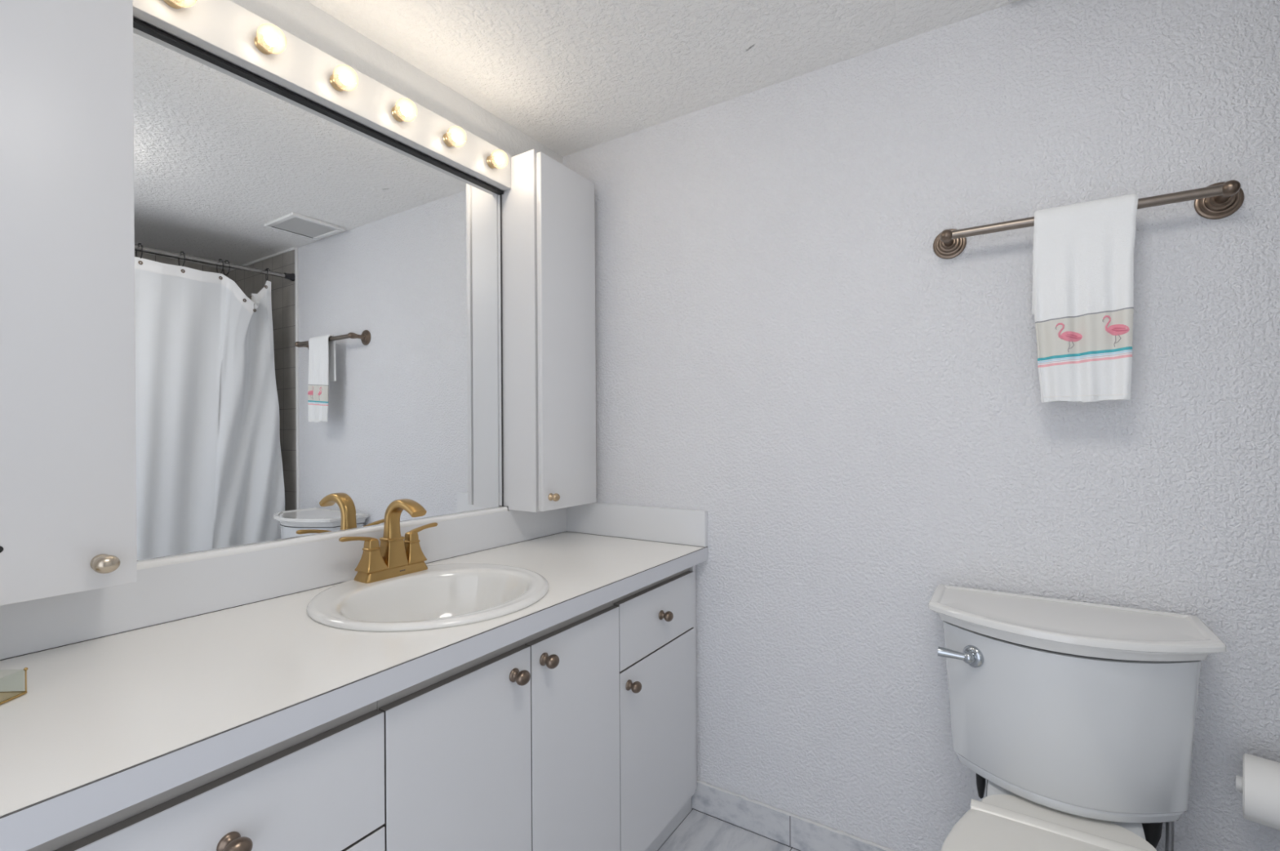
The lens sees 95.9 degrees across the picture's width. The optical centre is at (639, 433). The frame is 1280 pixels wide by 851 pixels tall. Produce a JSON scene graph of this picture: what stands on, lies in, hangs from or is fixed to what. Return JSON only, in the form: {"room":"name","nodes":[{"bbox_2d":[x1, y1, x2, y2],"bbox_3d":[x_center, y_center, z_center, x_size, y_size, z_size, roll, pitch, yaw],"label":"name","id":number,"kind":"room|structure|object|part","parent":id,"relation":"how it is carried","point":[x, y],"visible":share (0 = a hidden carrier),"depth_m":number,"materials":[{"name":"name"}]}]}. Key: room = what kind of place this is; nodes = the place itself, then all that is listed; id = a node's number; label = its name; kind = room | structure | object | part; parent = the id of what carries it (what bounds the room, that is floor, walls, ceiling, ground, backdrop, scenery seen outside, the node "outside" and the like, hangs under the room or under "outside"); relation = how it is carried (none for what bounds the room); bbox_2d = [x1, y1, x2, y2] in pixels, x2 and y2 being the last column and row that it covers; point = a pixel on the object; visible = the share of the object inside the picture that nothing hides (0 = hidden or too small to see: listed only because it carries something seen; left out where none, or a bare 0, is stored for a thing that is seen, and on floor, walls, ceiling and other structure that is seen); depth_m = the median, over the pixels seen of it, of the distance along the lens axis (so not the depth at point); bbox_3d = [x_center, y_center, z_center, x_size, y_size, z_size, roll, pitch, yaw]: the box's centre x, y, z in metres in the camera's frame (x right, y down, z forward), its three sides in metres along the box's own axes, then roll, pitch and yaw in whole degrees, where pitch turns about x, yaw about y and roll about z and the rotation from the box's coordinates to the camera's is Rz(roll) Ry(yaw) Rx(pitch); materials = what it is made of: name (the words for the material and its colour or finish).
{"room":"bathroom","nodes":[
{"label":"bathroom","id":0,"kind":"room"},
{"bbox_2d":[140,0,562,560],"bbox_3d":[-0.854,0.090,1.200,0.094,2.110,2.030,0,0,33],"label":"wall","id":1,"kind":"structure","parent":0,"point":[301,19],"depth_m":1.45,"materials":[{"name":"paint"}]},
{"bbox_2d":[0,0,137,605],"bbox_3d":[-0.920,-0.297,0.825,0.203,1.072,0.272,0,0,33],"label":"upper cabinet","id":2,"kind":"object","parent":1,"relation":"attached to","point":[68,446],"visible":1,"depth_m":0.84,"materials":[{"name":"white laminate"}]},
{"bbox_3d":[-0.796,0.194,0.859,0.035,0.027,0.032,0,0,33],"label":"knob","id":3,"kind":"part","parent":2,"relation":"part of","materials":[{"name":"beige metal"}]},
{"bbox_2d":[0,506,566,659],"bbox_3d":[-0.786,0.292,1.194,0.022,0.104,1.930,0,0,33],"label":"backsplash","id":4,"kind":"structure","parent":1,"relation":"attached to","point":[171,592],"depth_m":1.12,"materials":[{"name":"white laminate"}]},
{"bbox_2d":[133,17,503,560],"bbox_3d":[-0.673,-0.256,1.382,0.015,0.965,0.930,0,0,33],"label":"wall mirror","id":5,"kind":"object","parent":1,"relation":"attached to","point":[318,292],"visible":0.76,"depth_m":1.26,"materials":[{"name":"white mirror"}]},
{"bbox_2d":[133,0,511,191],"bbox_3d":[-0.657,-0.791,1.369,0.060,0.104,0.930,0,0,33],"label":"light bar","id":6,"kind":"object","parent":1,"relation":"attached to","point":[224,29],"visible":0.83,"depth_m":1.26,"materials":[{"name":"white metal"}]},
{"bbox_2d":[163,0,184,8],"bbox_3d":[-0.841,-0.786,1.039,0.012,0.034,0.034,0,0,33],"label":"bulb socket","id":7,"kind":"object","parent":6,"relation":"attached to","point":[167,4],"depth_m":1.04,"materials":[{"name":"gold metal"}]},
{"bbox_2d":[253,34,274,54],"bbox_3d":[-0.759,-0.787,1.167,0.012,0.034,0.034,0,0,33],"label":"bulb socket","id":8,"kind":"object","parent":6,"relation":"attached to","point":[259,49],"depth_m":1.16,"materials":[{"name":"gold metal"}]},
{"bbox_2d":[261,32,277,48],"bbox_3d":[-0.734,-0.787,1.151,0.048,0.051,0.051,0,0,33],"label":"light bulb","id":9,"kind":"object","parent":6,"relation":"attached to","point":[268,40],"visible":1,"depth_m":1.15,"materials":[{"name":"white glass"}]},
{"bbox_2d":[329,73,346,91],"bbox_3d":[-0.676,-0.788,1.295,0.012,0.034,0.034,0,0,33],"label":"bulb socket","id":10,"kind":"object","parent":6,"relation":"attached to","point":[334,86],"depth_m":1.29,"materials":[{"name":"gold metal"}]},
{"bbox_2d":[335,72,350,86],"bbox_3d":[-0.652,-0.788,1.279,0.048,0.051,0.051,0,0,33],"label":"light bulb","id":11,"kind":"object","parent":6,"relation":"attached to","point":[343,79],"visible":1,"depth_m":1.28,"materials":[{"name":"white glass"}]},
{"bbox_2d":[391,106,405,121],"bbox_3d":[-0.594,-0.788,1.423,0.012,0.034,0.034,0,0,33],"label":"bulb socket","id":12,"kind":"object","parent":6,"relation":"attached to","point":[395,117],"depth_m":1.42,"materials":[{"name":"gold metal"}]},
{"bbox_2d":[396,105,409,117],"bbox_3d":[-0.569,-0.788,1.407,0.048,0.051,0.051,0,0,33],"label":"light bulb","id":13,"kind":"object","parent":6,"relation":"attached to","point":[403,110],"visible":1,"depth_m":1.41,"materials":[{"name":"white glass"}]},
{"bbox_2d":[443,133,455,146],"bbox_3d":[-0.512,-0.789,1.551,0.012,0.034,0.034,0,0,33],"label":"bulb socket","id":14,"kind":"object","parent":6,"relation":"attached to","point":[446,143],"depth_m":1.54,"materials":[{"name":"gold metal"}]},
{"bbox_2d":[448,132,460,142],"bbox_3d":[-0.487,-0.789,1.535,0.048,0.051,0.051,0,0,33],"label":"light bulb","id":15,"kind":"object","parent":6,"relation":"attached to","point":[454,137],"visible":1,"depth_m":1.53,"materials":[{"name":"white glass"}]},
{"bbox_2d":[486,155,497,168],"bbox_3d":[-0.429,-0.790,1.679,0.012,0.034,0.034,0,0,33],"label":"bulb socket","id":16,"kind":"object","parent":6,"relation":"attached to","point":[489,163],"depth_m":1.67,"materials":[{"name":"gold metal"}]},
{"bbox_2d":[491,155,502,164],"bbox_3d":[-0.405,-0.790,1.663,0.048,0.051,0.051,0,0,33],"label":"light bulb","id":17,"kind":"object","parent":6,"relation":"attached to","point":[497,159],"visible":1,"depth_m":1.66,"materials":[{"name":"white glass"}]},
{"bbox_2d":[306,0,1019,156],"bbox_3d":[0.025,-0.998,0.110,2.760,0.060,3.100,0,0,33],"label":"ceiling","id":18,"kind":"structure","parent":0,"point":[571,76],"depth_m":1.44,"materials":[{"name":"paint"}]},
{"bbox_2d":[655,807,801,850],"bbox_3d":[0.037,1.172,0.114,2.760,0.060,3.100,0,0,33],"label":"floor","id":19,"kind":"structure","parent":0,"point":[698,830],"depth_m":1.62,"materials":[{"name":"tile"}]},
{"bbox_2d":[26,701,385,850],"bbox_3d":[-0.741,0.766,0.756,0.551,0.758,0.580,0,0,33],"label":"vanity cabinet","id":20,"kind":"object","parent":19,"relation":"on","point":[321,787],"visible":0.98,"depth_m":0.74,"materials":[{"name":"laminate"}]},
{"bbox_3d":[-0.481,0.494,0.685,0.035,0.027,0.032,0,0,33],"label":"knob","id":21,"kind":"part","parent":20,"relation":"part of","materials":[{"name":"brown metal"}]},
{"bbox_3d":[-0.540,0.709,0.627,0.002,0.231,0.576,0,0,33],"label":"drawer","id":22,"kind":"part","parent":20,"relation":"part of","materials":[{"name":"white laminate"}]},
{"bbox_2d":[376,600,620,850],"bbox_3d":[-0.417,0.763,1.260,0.551,0.758,0.617,0,0,33],"label":"vanity cabinet","id":23,"kind":"object","parent":19,"relation":"on","point":[514,746],"visible":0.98,"depth_m":1.10,"materials":[{"name":"laminate"}]},
{"bbox_2d":[0,502,707,850],"bbox_3d":[-0.557,0.305,1.058,0.554,0.156,1.948,0,0,33],"label":"countertop","id":24,"kind":"structure","parent":23,"relation":"on","point":[203,663],"depth_m":0.91,"materials":[{"name":"white laminate"}]},
{"bbox_2d":[0,666,28,704],"bbox_3d":[-0.865,0.328,0.698,0.109,0.035,0.134,0,0,-2],"label":"glass tray","id":25,"kind":"object","parent":24,"relation":"on","point":[5,695],"visible":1,"depth_m":0.76,"materials":[{"name":"gold"}]},
{"bbox_2d":[0,692,21,702],"bbox_3d":[-0.865,0.344,0.698,0.105,0.002,0.130,0,0,-2],"label":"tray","id":26,"kind":"object","parent":25,"relation":"on","point":[4,696],"depth_m":0.75,"materials":[{"name":"gold metal"}]},
{"bbox_2d":[338,498,437,582],"bbox_3d":[-0.550,0.242,1.335,0.134,0.180,0.251,0,0,33],"label":"faucet","id":27,"kind":"object","parent":24,"relation":"on","point":[397,554],"visible":1,"depth_m":1.33,"materials":[{"name":"gold metal"}]},
{"bbox_3d":[-0.629,0.237,1.284,0.017,0.023,0.080,0,0,33],"label":"lever","id":28,"kind":"part","parent":27,"relation":"part of","materials":[{"name":"gold metal"}]},
{"bbox_3d":[-0.611,0.275,1.313,0.052,0.071,0.052,0,0,33],"label":"handle","id":29,"kind":"part","parent":27,"relation":"part of","materials":[{"name":"gold metal"}]},
{"bbox_3d":[-0.582,0.321,1.356,0.056,0.022,0.162,0,0,33],"label":"plate","id":30,"kind":"part","parent":27,"relation":"part of","materials":[{"name":"gold metal"}]},
{"bbox_3d":[-0.549,0.231,1.334,0.131,0.158,0.054,0,0,33],"label":"spout","id":31,"kind":"part","parent":27,"relation":"part of","materials":[{"name":"gold metal"}]},
{"bbox_3d":[-0.554,0.275,1.400,0.052,0.071,0.052,0,0,33],"label":"handle","id":32,"kind":"part","parent":27,"relation":"part of","materials":[{"name":"gold metal"}]},
{"bbox_3d":[-0.536,0.236,1.428,0.017,0.023,0.080,0,0,33],"label":"lever","id":33,"kind":"part","parent":27,"relation":"part of","materials":[{"name":"gold metal"}]},
{"bbox_2d":[306,563,549,631],"bbox_3d":[-0.436,0.407,1.234,0.479,0.154,0.479,0,0,33],"label":"sink","id":34,"kind":"object","parent":24,"relation":"in","point":[437,596],"visible":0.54,"depth_m":1.30,"materials":[{"name":"white ceramic"}]},
{"bbox_3d":[-0.298,0.746,1.003,0.002,0.654,0.311,0,0,33],"label":"door","id":35,"kind":"part","parent":23,"relation":"part of","materials":[{"name":"white laminate"}]},
{"bbox_3d":[-0.224,0.458,1.085,0.035,0.027,0.032,0,0,33],"label":"knob","id":36,"kind":"part","parent":23,"relation":"part of","materials":[{"name":"brown metal"}]},
{"bbox_3d":[-0.179,0.455,1.155,0.035,0.027,0.032,0,0,33],"label":"knob","id":37,"kind":"part","parent":23,"relation":"part of","materials":[{"name":"brown metal"}]},
{"bbox_3d":[-0.131,0.745,1.263,0.002,0.654,0.301,0,0,33],"label":"door","id":38,"kind":"part","parent":23,"relation":"part of","materials":[{"name":"white laminate"}]},
{"bbox_2d":[612,564,697,850],"bbox_3d":[-0.136,0.761,1.697,0.551,0.758,0.419,0,0,33],"label":"vanity cabinet","id":39,"kind":"object","parent":19,"relation":"on","point":[657,625],"visible":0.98,"depth_m":1.53,"materials":[{"name":"laminate"}]},
{"bbox_3d":[-0.013,0.620,1.411,0.035,0.027,0.032,0,0,33],"label":"knob","id":40,"kind":"part","parent":39,"relation":"part of","materials":[{"name":"brown metal"}]},
{"bbox_3d":[0.056,0.493,1.554,0.002,0.163,0.388,0,0,33],"label":"drawer","id":41,"kind":"part","parent":39,"relation":"part of","materials":[{"name":"white laminate"}]},
{"bbox_3d":[0.058,0.825,1.555,0.002,0.491,0.388,0,0,33],"label":"door","id":42,"kind":"part","parent":39,"relation":"part of","materials":[{"name":"white laminate"}]},
{"bbox_3d":[0.072,0.489,1.544,0.035,0.027,0.032,0,0,33],"label":"knob","id":43,"kind":"part","parent":39,"relation":"part of","materials":[{"name":"brown metal"}]},
{"bbox_2d":[928,583,1226,850],"bbox_3d":[0.712,0.749,0.956,0.461,0.774,0.726,0,0,33],"label":"toilet","id":44,"kind":"object","parent":19,"relation":"on","point":[1077,717],"visible":1,"depth_m":1.06,"materials":[{"name":"white ceramic"}]},
{"bbox_3d":[0.645,0.452,1.176,0.068,0.024,0.026,0,0,33],"label":"flush lever","id":45,"kind":"part","parent":44,"relation":"part of","materials":[{"name":"silver metal"}]},
{"bbox_3d":[0.674,0.453,1.170,0.013,0.044,0.044,0,0,-23],"label":"flush handle","id":46,"kind":"part","parent":44,"relation":"part of","materials":[{"name":"silver metal"}]},
{"bbox_3d":[0.666,0.722,0.885,0.374,0.020,0.538,0,0,33],"label":"seat","id":47,"kind":"part","parent":44,"relation":"part of","materials":[{"name":"white plastic"}]},
{"bbox_3d":[0.838,0.556,1.152,0.410,0.304,0.242,0,0,33],"label":"tank","id":48,"kind":"part","parent":44,"relation":"part of","materials":[{"name":"white ceramic"}]},
{"bbox_3d":[0.833,0.381,1.147,0.461,0.040,0.271,0,0,33],"label":"tank lid","id":49,"kind":"part","parent":44,"relation":"part of","materials":[{"name":"white ceramic"}]},
{"bbox_2d":[1164,818,1179,850],"bbox_3d":[1.036,0.848,1.140,0.048,0.280,0.090,0,0,33],"label":"supply hose","id":50,"kind":"object","parent":44,"relation":"attached to","point":[1169,841],"visible":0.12,"depth_m":1.11,"materials":[{"name":"grey metal"}]},
{"bbox_2d":[562,0,1279,850],"bbox_3d":[0.801,0.080,1.400,2.660,2.110,0.100,0,0,33],"label":"wall","id":51,"kind":"structure","parent":0,"point":[787,353],"depth_m":1.40,"materials":[{"name":"paint"}]},
{"bbox_2d":[501,149,596,511],"bbox_3d":[-0.264,-0.303,1.848,0.199,1.072,0.296,0,0,33],"label":"upper cabinet","id":52,"kind":"object","parent":51,"relation":"attached to","point":[548,322],"visible":1,"depth_m":1.75,"materials":[{"name":"white laminate"}]},
{"bbox_3d":[-0.253,0.189,1.708,0.031,0.024,0.028,0,0,33],"label":"knob","id":53,"kind":"part","parent":52,"relation":"part of","materials":[{"name":"gold metal"}]},
{"bbox_3d":[-0.224,-0.298,1.801,0.018,1.052,0.259,0,0,33],"label":"door","id":54,"kind":"part","parent":52,"relation":"part of","materials":[{"name":"white laminate"}]},
{"bbox_2d":[691,778,894,850],"bbox_3d":[0.705,1.093,1.403,1.300,0.084,0.008,0,0,33],"label":"baseboard","id":55,"kind":"structure","parent":51,"relation":"attached to","point":[792,831],"depth_m":1.61,"materials":[{"name":"tile"}]},
{"bbox_2d":[933,179,1244,258],"bbox_3d":[0.911,-0.452,1.215,0.535,0.071,0.086,0,0,33],"label":"towel bar","id":56,"kind":"object","parent":51,"relation":"attached to","point":[1220,200],"visible":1,"depth_m":1.13,"materials":[{"name":"brown metal"}]},
{"bbox_3d":[0.710,-0.451,1.333,0.028,0.028,0.067,0,0,33],"label":"post","id":57,"kind":"part","parent":56,"relation":"part of","materials":[{"name":"brown metal"}]},
{"bbox_2d":[1031,193,1137,402],"bbox_3d":[0.907,-0.268,1.181,0.171,0.410,0.059,0,0,33],"label":"hand towel","id":58,"kind":"object","parent":56,"relation":"hanging from","point":[1082,300],"visible":1,"depth_m":1.16,"materials":[{"name":"white fabric"}]},
{"bbox_3d":[1.101,-0.453,1.082,0.028,0.028,0.067,0,0,33],"label":"post","id":59,"kind":"part","parent":56,"relation":"part of","materials":[{"name":"brown metal"}]},
{"bbox_2d":[1235,774,1242,791],"bbox_3d":[1.161,0.641,1.041,0.139,0.040,0.118,0,0,33],"label":"toilet paper holder","id":60,"kind":"object","parent":51,"relation":"attached to","point":[1238,778],"visible":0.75,"depth_m":1.05,"materials":[{"name":"white plastic"}]},
{"bbox_2d":[1242,752,1279,830],"bbox_3d":[1.135,0.641,1.016,0.110,0.110,0.100,0,0,-43],"label":"toilet paper roll","id":61,"kind":"object","parent":60,"relation":"on","point":[1260,775],"visible":1,"depth_m":1.01,"materials":[{"name":"white paper"}]}
]}

